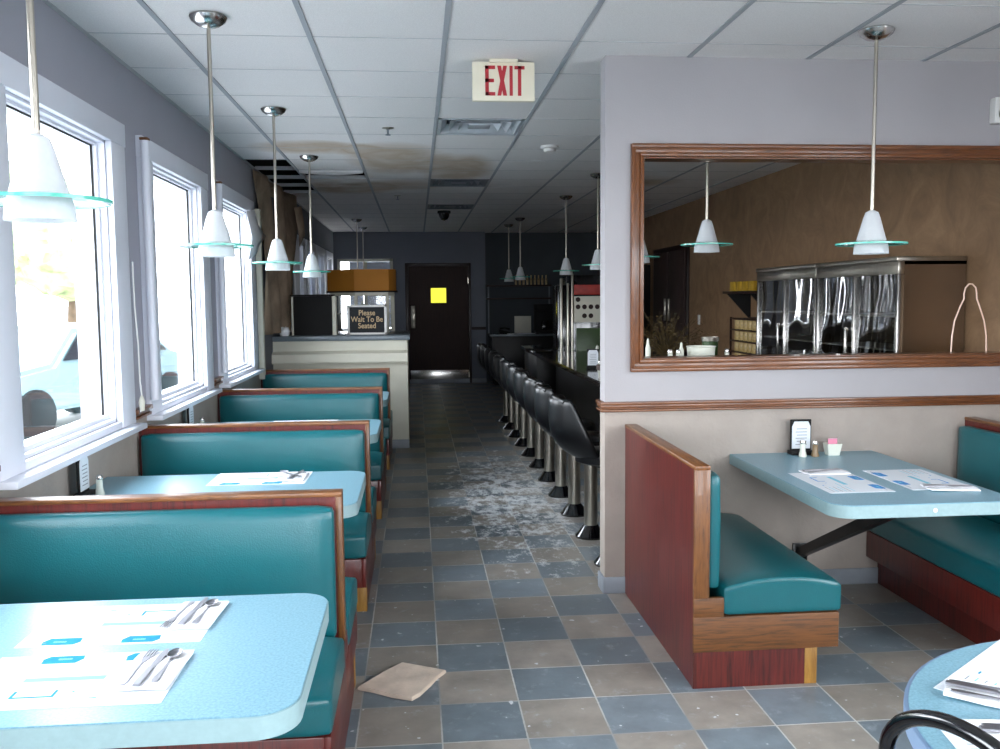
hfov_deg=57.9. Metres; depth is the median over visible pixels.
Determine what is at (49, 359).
car
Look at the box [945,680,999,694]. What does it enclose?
knife
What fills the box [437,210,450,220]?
dome camera
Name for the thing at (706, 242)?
pendant lamp
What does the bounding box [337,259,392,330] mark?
window
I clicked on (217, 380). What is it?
trim
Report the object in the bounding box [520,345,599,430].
counter
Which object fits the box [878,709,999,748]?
dining chair
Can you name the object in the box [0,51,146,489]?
window
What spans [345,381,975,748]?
floor
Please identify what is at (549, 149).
smoke detector
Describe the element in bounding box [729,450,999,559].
dining table
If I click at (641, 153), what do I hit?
trim
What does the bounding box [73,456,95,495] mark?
holder
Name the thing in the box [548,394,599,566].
bar stool
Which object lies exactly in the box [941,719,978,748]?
placemat
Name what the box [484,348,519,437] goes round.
bar stool
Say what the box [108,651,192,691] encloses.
napkin
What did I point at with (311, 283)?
window
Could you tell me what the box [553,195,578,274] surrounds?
pendant lamp
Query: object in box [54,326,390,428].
ground
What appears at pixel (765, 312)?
shelf
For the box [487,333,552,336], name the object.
countertop
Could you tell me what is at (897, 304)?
cooler
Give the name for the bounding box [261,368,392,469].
bench
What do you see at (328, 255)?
window
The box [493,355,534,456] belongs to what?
bar stool
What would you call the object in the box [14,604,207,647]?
placemat
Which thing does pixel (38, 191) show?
pendant lamp
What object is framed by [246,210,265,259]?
flap
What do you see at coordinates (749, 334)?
can
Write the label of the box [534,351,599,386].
countertop
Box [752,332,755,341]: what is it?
can
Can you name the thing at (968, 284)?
sign
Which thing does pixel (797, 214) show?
wall
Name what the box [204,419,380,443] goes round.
dining table
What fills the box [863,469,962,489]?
placemat
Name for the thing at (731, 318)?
rack
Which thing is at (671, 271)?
door
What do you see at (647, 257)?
pendant lamp
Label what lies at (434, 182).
ceiling vent
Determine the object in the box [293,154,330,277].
pendant lamp
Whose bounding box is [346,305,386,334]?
sign
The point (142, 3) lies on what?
grid
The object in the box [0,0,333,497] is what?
wall
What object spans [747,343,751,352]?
can
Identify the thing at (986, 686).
fork
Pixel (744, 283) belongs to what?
carton
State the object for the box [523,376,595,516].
bar stool
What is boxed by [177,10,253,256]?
pendant lamp
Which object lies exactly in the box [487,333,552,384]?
counter
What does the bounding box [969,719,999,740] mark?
napkin
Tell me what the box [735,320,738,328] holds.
can
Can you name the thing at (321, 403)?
bench
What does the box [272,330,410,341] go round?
countertop
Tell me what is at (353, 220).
pendant lamp
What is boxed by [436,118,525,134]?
ceiling vent
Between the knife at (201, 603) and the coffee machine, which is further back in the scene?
the coffee machine
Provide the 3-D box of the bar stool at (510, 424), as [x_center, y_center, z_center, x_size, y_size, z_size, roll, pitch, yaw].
[0.029,0.147,10.550,0.509,0.980,0.392,-1,5,0]
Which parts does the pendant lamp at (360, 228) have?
rod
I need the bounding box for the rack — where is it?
[729,317,755,354]
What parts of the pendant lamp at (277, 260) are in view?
rod, lamp shade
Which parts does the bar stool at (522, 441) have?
backrest, floor plate, post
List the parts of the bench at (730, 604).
panel, edge trim, trim, backrest, seat frame, seat, leg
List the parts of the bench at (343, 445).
panel, backrest, edge trim, seat, seat frame, leg, trim, seat frame, seat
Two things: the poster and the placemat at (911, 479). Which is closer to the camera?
the placemat at (911, 479)
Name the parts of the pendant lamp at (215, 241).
rod, lamp shade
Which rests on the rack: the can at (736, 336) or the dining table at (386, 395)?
the can at (736, 336)
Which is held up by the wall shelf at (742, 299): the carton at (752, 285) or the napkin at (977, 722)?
the carton at (752, 285)
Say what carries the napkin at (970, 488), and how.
on the placemat at (911, 479)
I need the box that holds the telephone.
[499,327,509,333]
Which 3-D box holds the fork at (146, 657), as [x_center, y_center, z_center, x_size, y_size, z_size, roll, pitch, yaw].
[-0.795,0.643,1.991,0.022,0.003,0.190,-1,5,-1]
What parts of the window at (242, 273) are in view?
frame, sill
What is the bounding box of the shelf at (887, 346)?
[825,342,893,350]
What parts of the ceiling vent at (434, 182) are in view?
plate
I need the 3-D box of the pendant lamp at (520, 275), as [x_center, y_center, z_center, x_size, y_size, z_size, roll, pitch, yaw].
[0.301,-1.871,13.476,0.312,0.920,0.312,-1,5,-5]
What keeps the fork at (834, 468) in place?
on the napkin at (840, 471)
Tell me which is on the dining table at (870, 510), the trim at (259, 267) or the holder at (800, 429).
the holder at (800, 429)
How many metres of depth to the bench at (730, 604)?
3.56 m
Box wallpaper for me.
[252,169,297,334]
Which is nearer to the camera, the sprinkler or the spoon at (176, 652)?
the spoon at (176, 652)
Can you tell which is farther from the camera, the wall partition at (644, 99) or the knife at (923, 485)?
the wall partition at (644, 99)
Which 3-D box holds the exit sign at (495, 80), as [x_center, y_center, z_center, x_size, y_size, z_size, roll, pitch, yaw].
[0.017,-1.472,4.534,0.312,0.202,0.070,-1,5,-5]
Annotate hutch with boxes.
[326,269,397,331]
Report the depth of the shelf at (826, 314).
6.50 m
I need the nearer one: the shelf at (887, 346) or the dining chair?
the dining chair
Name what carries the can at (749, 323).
on the rack
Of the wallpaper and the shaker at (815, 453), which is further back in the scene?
the wallpaper
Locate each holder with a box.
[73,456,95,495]
[187,406,193,423]
[586,349,598,368]
[787,419,811,454]
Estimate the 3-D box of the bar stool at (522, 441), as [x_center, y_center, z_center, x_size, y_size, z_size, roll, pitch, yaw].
[0.140,0.248,9.340,0.509,0.980,0.392,-1,5,-5]
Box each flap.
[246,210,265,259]
[294,206,304,246]
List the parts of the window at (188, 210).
frame, sill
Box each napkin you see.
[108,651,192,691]
[160,601,228,629]
[276,471,307,480]
[799,469,850,474]
[920,484,980,490]
[943,677,999,708]
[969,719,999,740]
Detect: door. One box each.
[405,263,471,383]
[653,243,689,351]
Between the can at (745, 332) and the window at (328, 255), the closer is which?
the can at (745, 332)
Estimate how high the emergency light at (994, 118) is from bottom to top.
0.130 m
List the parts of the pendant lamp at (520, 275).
rod, lamp shade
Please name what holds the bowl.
on the shelf
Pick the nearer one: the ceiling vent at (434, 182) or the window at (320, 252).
the ceiling vent at (434, 182)
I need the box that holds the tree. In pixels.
[9,161,76,322]
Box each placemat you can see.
[0,649,194,710]
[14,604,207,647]
[206,471,312,485]
[273,420,337,421]
[788,473,894,492]
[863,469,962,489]
[933,640,999,690]
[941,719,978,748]
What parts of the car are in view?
glass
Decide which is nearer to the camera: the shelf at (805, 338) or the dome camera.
the shelf at (805, 338)
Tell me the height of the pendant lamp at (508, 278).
0.920 m
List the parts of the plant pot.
pot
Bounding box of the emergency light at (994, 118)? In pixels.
[989,97,999,123]
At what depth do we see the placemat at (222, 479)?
4.11 m
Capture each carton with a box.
[730,282,735,290]
[735,281,741,290]
[741,281,747,290]
[748,281,756,290]
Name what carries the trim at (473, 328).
attached to the wall at (543, 254)
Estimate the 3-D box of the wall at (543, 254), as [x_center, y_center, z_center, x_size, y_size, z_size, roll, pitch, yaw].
[-0.508,-1.219,16.479,4.910,2.712,0.400,-1,5,-5]
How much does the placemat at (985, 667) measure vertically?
0.002 m
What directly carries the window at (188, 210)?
in the wall at (66, 57)
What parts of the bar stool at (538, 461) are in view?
backrest, floor plate, post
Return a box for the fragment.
[358,662,445,700]
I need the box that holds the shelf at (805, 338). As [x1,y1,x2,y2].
[764,335,812,342]
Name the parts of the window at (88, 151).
frame, sill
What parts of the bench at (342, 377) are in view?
panel, backrest, edge trim, seat, leg, seat frame, trim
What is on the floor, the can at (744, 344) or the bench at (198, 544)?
the bench at (198, 544)
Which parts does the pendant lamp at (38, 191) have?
rod, lamp shade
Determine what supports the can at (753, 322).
on the rack
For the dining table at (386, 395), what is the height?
0.592 m
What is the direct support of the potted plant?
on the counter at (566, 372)
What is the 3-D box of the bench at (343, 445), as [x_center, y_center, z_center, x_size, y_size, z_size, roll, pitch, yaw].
[-1.282,0.694,4.807,1.189,0.880,1.134,-1,5,-5]
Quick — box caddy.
[823,438,841,455]
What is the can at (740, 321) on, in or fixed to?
on the rack
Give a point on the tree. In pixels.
(43, 252)
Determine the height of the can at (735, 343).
0.092 m
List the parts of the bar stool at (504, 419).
backrest, floor plate, post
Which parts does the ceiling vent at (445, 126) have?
plate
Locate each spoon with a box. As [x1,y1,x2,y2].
[151,648,182,681]
[192,598,218,623]
[280,470,301,476]
[951,688,999,699]
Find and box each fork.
[120,649,158,684]
[159,601,194,626]
[808,468,838,472]
[949,679,999,689]
[981,723,999,725]
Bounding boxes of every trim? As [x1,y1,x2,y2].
[0,376,223,470]
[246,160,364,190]
[254,209,265,378]
[472,327,485,329]
[596,394,999,411]
[630,143,999,371]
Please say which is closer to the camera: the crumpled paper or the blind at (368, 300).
the crumpled paper
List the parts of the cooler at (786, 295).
handle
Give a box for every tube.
[139,137,159,399]
[216,181,228,372]
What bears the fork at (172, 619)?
on the napkin at (209, 617)
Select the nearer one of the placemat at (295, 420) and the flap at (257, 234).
the placemat at (295, 420)
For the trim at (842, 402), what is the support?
attached to the wall partition at (644, 99)
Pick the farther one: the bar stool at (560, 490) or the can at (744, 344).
the can at (744, 344)
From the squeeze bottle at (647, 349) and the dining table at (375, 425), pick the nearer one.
the squeeze bottle at (647, 349)
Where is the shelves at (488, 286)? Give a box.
[486,284,551,332]
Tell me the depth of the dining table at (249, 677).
1.94 m
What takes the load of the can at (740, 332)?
on the rack
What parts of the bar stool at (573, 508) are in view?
backrest, floor plate, post, seat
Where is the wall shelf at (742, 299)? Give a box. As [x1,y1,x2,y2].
[723,291,756,317]
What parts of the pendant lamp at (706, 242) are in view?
lamp shade, rod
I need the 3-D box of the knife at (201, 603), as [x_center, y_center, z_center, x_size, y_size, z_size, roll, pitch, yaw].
[-0.793,0.611,2.346,0.018,0.005,0.200,-1,5,0]
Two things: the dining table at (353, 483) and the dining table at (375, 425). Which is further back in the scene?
the dining table at (375, 425)
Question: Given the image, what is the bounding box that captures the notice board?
[514,316,530,332]
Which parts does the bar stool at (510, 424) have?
backrest, floor plate, post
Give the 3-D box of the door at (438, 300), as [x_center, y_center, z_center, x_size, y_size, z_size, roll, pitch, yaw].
[-1.105,-0.919,16.272,1.175,2.160,0.150,-1,5,-5]
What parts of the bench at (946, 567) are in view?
seat frame, seat, backrest, edge trim, panel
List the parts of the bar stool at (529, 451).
backrest, floor plate, post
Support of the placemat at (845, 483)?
on the dining table at (870, 510)
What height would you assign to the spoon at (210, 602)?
0.008 m
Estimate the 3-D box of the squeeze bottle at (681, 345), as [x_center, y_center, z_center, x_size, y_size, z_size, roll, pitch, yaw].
[1.001,-0.117,4.990,0.028,0.125,0.027,-1,5,-5]
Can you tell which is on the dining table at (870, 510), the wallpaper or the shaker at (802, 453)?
the shaker at (802, 453)
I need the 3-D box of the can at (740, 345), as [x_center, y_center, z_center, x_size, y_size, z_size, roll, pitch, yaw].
[2.466,-0.281,9.173,0.088,0.092,0.088,-1,5,-5]
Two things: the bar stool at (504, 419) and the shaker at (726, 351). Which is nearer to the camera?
the shaker at (726, 351)
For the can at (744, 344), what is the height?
0.092 m
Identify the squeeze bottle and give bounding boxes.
[645,338,649,355]
[679,342,683,355]
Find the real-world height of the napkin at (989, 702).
0.011 m
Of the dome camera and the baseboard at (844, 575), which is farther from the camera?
the dome camera
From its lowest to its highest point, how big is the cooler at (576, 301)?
1.820 m
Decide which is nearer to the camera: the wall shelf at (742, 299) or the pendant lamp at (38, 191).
the pendant lamp at (38, 191)
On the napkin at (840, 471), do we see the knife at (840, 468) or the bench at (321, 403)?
the knife at (840, 468)
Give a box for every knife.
[132,648,168,685]
[178,597,207,624]
[287,470,303,478]
[802,468,842,470]
[923,485,968,486]
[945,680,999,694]
[979,725,999,731]
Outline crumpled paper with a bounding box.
[280,327,289,335]
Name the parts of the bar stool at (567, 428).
backrest, seat, floor plate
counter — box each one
[272,330,410,447]
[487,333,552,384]
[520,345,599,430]
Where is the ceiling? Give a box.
[48,0,999,232]
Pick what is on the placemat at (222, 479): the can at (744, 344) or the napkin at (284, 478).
the napkin at (284, 478)
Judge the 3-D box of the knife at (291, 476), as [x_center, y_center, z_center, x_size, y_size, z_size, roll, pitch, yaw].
[-0.937,0.457,4.154,0.018,0.005,0.200,0,5,7]
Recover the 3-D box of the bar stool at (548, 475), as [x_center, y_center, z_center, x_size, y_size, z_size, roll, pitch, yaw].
[0.307,0.400,7.535,0.509,0.980,0.392,-1,5,-7]
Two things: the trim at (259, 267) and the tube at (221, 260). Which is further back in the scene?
the trim at (259, 267)
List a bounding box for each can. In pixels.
[734,331,738,339]
[734,342,738,350]
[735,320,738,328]
[738,342,742,351]
[739,320,742,328]
[739,331,744,339]
[743,320,751,329]
[743,331,746,340]
[743,343,746,351]
[747,321,751,329]
[747,332,751,341]
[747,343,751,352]
[751,344,755,353]
[752,321,755,330]
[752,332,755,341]
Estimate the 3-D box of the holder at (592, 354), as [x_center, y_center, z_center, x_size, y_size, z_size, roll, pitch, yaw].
[0.852,-0.143,8.277,0.120,0.180,0.065,0,5,5]
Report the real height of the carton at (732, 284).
0.094 m
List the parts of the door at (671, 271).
handle, handle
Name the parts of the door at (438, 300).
handle, lit pane, kick plate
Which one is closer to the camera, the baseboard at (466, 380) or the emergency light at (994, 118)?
the emergency light at (994, 118)
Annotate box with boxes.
[290,294,337,334]
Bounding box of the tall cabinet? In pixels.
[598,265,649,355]
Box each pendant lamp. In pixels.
[0,0,112,223]
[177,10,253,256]
[252,106,302,270]
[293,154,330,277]
[351,219,361,268]
[358,227,366,268]
[501,224,514,281]
[513,217,528,279]
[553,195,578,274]
[582,173,599,269]
[644,241,659,262]
[680,162,732,252]
[835,25,907,254]
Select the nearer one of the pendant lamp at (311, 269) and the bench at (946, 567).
the bench at (946, 567)
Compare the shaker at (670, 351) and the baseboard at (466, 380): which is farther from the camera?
the baseboard at (466, 380)
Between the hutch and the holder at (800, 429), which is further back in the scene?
the hutch
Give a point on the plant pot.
(711, 341)
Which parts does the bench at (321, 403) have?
backrest, panel, edge trim, seat, seat frame, leg, trim, seat frame, seat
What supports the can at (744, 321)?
on the rack
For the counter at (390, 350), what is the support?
on the floor
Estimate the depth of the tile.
8.34 m
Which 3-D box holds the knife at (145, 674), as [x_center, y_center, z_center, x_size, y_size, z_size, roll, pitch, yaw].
[-0.764,0.641,1.988,0.018,0.005,0.200,-1,5,-2]
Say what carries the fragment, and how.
on the floor
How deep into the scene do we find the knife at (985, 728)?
1.66 m
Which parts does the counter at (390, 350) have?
panel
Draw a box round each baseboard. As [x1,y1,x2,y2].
[410,378,486,383]
[598,567,877,593]
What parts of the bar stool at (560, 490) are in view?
backrest, floor plate, post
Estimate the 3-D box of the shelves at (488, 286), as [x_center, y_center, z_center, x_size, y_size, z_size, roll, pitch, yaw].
[0.327,-1.189,16.357,1.150,0.860,0.500,-1,5,-5]
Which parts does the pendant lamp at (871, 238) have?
lamp shade, rod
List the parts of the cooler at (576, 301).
door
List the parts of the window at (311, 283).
frame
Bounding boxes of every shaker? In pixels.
[95,474,104,494]
[668,349,672,355]
[676,349,680,355]
[724,348,729,354]
[799,440,806,456]
[811,440,818,456]
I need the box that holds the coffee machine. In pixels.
[534,304,552,333]
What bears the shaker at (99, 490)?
on the dining table at (353, 483)
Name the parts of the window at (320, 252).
frame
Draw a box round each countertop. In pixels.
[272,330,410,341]
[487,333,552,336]
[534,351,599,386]
[653,352,686,355]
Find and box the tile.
[299,170,362,174]
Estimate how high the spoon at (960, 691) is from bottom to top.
0.008 m
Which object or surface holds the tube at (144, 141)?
attached to the window at (188, 210)
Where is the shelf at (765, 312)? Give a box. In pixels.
[764,311,812,313]
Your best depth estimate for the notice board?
16.29 m
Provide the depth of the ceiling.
4.61 m
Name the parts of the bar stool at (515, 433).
backrest, floor plate, post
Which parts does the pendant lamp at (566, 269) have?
rod, lamp shade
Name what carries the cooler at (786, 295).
on the floor
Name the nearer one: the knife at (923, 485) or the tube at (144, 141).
the knife at (923, 485)
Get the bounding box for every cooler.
[553,274,599,350]
[756,264,816,354]
[815,256,966,353]
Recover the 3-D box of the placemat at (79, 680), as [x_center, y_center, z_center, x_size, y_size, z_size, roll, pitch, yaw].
[-0.915,0.658,1.954,0.430,0.002,0.280,-1,5,-5]
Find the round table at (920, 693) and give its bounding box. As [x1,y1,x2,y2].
[903,641,999,748]
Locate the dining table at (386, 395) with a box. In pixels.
[383,391,389,406]
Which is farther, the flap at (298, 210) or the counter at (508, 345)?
the counter at (508, 345)
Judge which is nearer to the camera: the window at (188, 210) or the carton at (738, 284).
the window at (188, 210)
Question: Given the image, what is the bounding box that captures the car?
[18,323,177,439]
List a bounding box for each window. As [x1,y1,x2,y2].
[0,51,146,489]
[135,135,222,420]
[215,180,264,387]
[290,235,305,331]
[305,240,316,294]
[316,245,325,293]
[325,250,332,293]
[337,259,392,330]
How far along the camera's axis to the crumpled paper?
9.08 m
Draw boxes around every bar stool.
[477,343,507,422]
[480,345,513,429]
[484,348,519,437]
[489,351,526,446]
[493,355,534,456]
[499,359,543,468]
[506,364,554,481]
[513,369,579,497]
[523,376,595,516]
[534,384,599,539]
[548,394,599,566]
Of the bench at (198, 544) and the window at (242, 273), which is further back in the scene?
the window at (242, 273)
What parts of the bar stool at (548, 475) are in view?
backrest, floor plate, post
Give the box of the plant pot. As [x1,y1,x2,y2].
[701,336,718,354]
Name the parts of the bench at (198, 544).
backrest, panel, edge trim, seat frame, seat, trim, seat frame, seat, leg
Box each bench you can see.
[0,489,356,748]
[139,420,376,611]
[218,386,386,518]
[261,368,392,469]
[625,424,840,688]
[866,417,999,643]
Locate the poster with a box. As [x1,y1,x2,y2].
[574,296,599,321]
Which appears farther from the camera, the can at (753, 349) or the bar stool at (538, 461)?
the can at (753, 349)
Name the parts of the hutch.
post, post, post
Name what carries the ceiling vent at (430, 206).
in the ceiling
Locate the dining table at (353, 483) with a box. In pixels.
[89,471,365,517]
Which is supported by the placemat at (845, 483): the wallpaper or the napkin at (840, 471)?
the napkin at (840, 471)
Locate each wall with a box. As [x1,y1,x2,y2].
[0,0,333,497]
[333,232,599,380]
[644,163,999,355]
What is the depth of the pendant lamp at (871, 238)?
4.08 m
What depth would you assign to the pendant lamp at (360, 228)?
14.91 m
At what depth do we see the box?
9.25 m
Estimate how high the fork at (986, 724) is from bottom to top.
0.003 m
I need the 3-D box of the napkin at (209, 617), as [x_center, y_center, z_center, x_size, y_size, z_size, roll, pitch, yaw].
[-0.784,0.618,2.333,0.120,0.011,0.200,-1,5,-2]
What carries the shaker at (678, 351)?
on the shelf
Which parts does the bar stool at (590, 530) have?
backrest, floor plate, post, seat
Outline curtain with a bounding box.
[293,237,299,294]
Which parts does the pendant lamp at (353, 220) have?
rod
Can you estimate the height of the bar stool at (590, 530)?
0.980 m
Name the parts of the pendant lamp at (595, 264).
lamp shade, rod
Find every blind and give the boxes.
[318,257,320,293]
[349,262,390,326]
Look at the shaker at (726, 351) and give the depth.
4.99 m
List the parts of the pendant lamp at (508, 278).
rod, lamp shade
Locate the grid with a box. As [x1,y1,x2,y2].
[42,0,999,232]
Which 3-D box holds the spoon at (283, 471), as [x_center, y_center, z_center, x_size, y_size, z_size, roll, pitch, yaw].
[-0.958,0.453,4.147,0.169,0.008,0.034,4,7,45]
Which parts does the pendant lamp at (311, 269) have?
rod, lamp shade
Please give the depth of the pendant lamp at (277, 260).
5.64 m
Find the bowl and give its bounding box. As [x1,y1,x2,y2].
[686,345,715,355]
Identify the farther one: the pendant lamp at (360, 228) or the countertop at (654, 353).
the pendant lamp at (360, 228)
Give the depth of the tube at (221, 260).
6.53 m
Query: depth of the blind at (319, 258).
13.91 m
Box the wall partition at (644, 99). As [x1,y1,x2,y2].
[600,55,999,576]
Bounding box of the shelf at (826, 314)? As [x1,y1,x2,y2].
[825,313,894,316]
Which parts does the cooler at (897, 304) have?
handle, door frame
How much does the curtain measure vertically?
1.051 m
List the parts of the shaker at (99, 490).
lid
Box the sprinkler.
[382,127,393,135]
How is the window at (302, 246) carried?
in the wall at (66, 57)
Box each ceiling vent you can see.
[427,204,472,208]
[430,179,488,186]
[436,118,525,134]
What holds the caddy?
on the dining table at (870, 510)
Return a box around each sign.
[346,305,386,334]
[472,58,534,102]
[950,283,986,351]
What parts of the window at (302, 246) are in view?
frame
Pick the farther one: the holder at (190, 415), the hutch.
the hutch
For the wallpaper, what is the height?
1.481 m
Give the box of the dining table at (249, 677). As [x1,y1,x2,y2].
[0,593,328,748]
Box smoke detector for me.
[541,145,558,153]
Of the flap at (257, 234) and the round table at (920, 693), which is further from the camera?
the flap at (257, 234)
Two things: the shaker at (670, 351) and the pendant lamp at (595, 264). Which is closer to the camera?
the shaker at (670, 351)
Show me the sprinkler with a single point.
(385, 128)
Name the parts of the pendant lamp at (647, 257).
lamp shade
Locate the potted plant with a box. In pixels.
[644,309,716,355]
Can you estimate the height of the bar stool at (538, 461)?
0.980 m

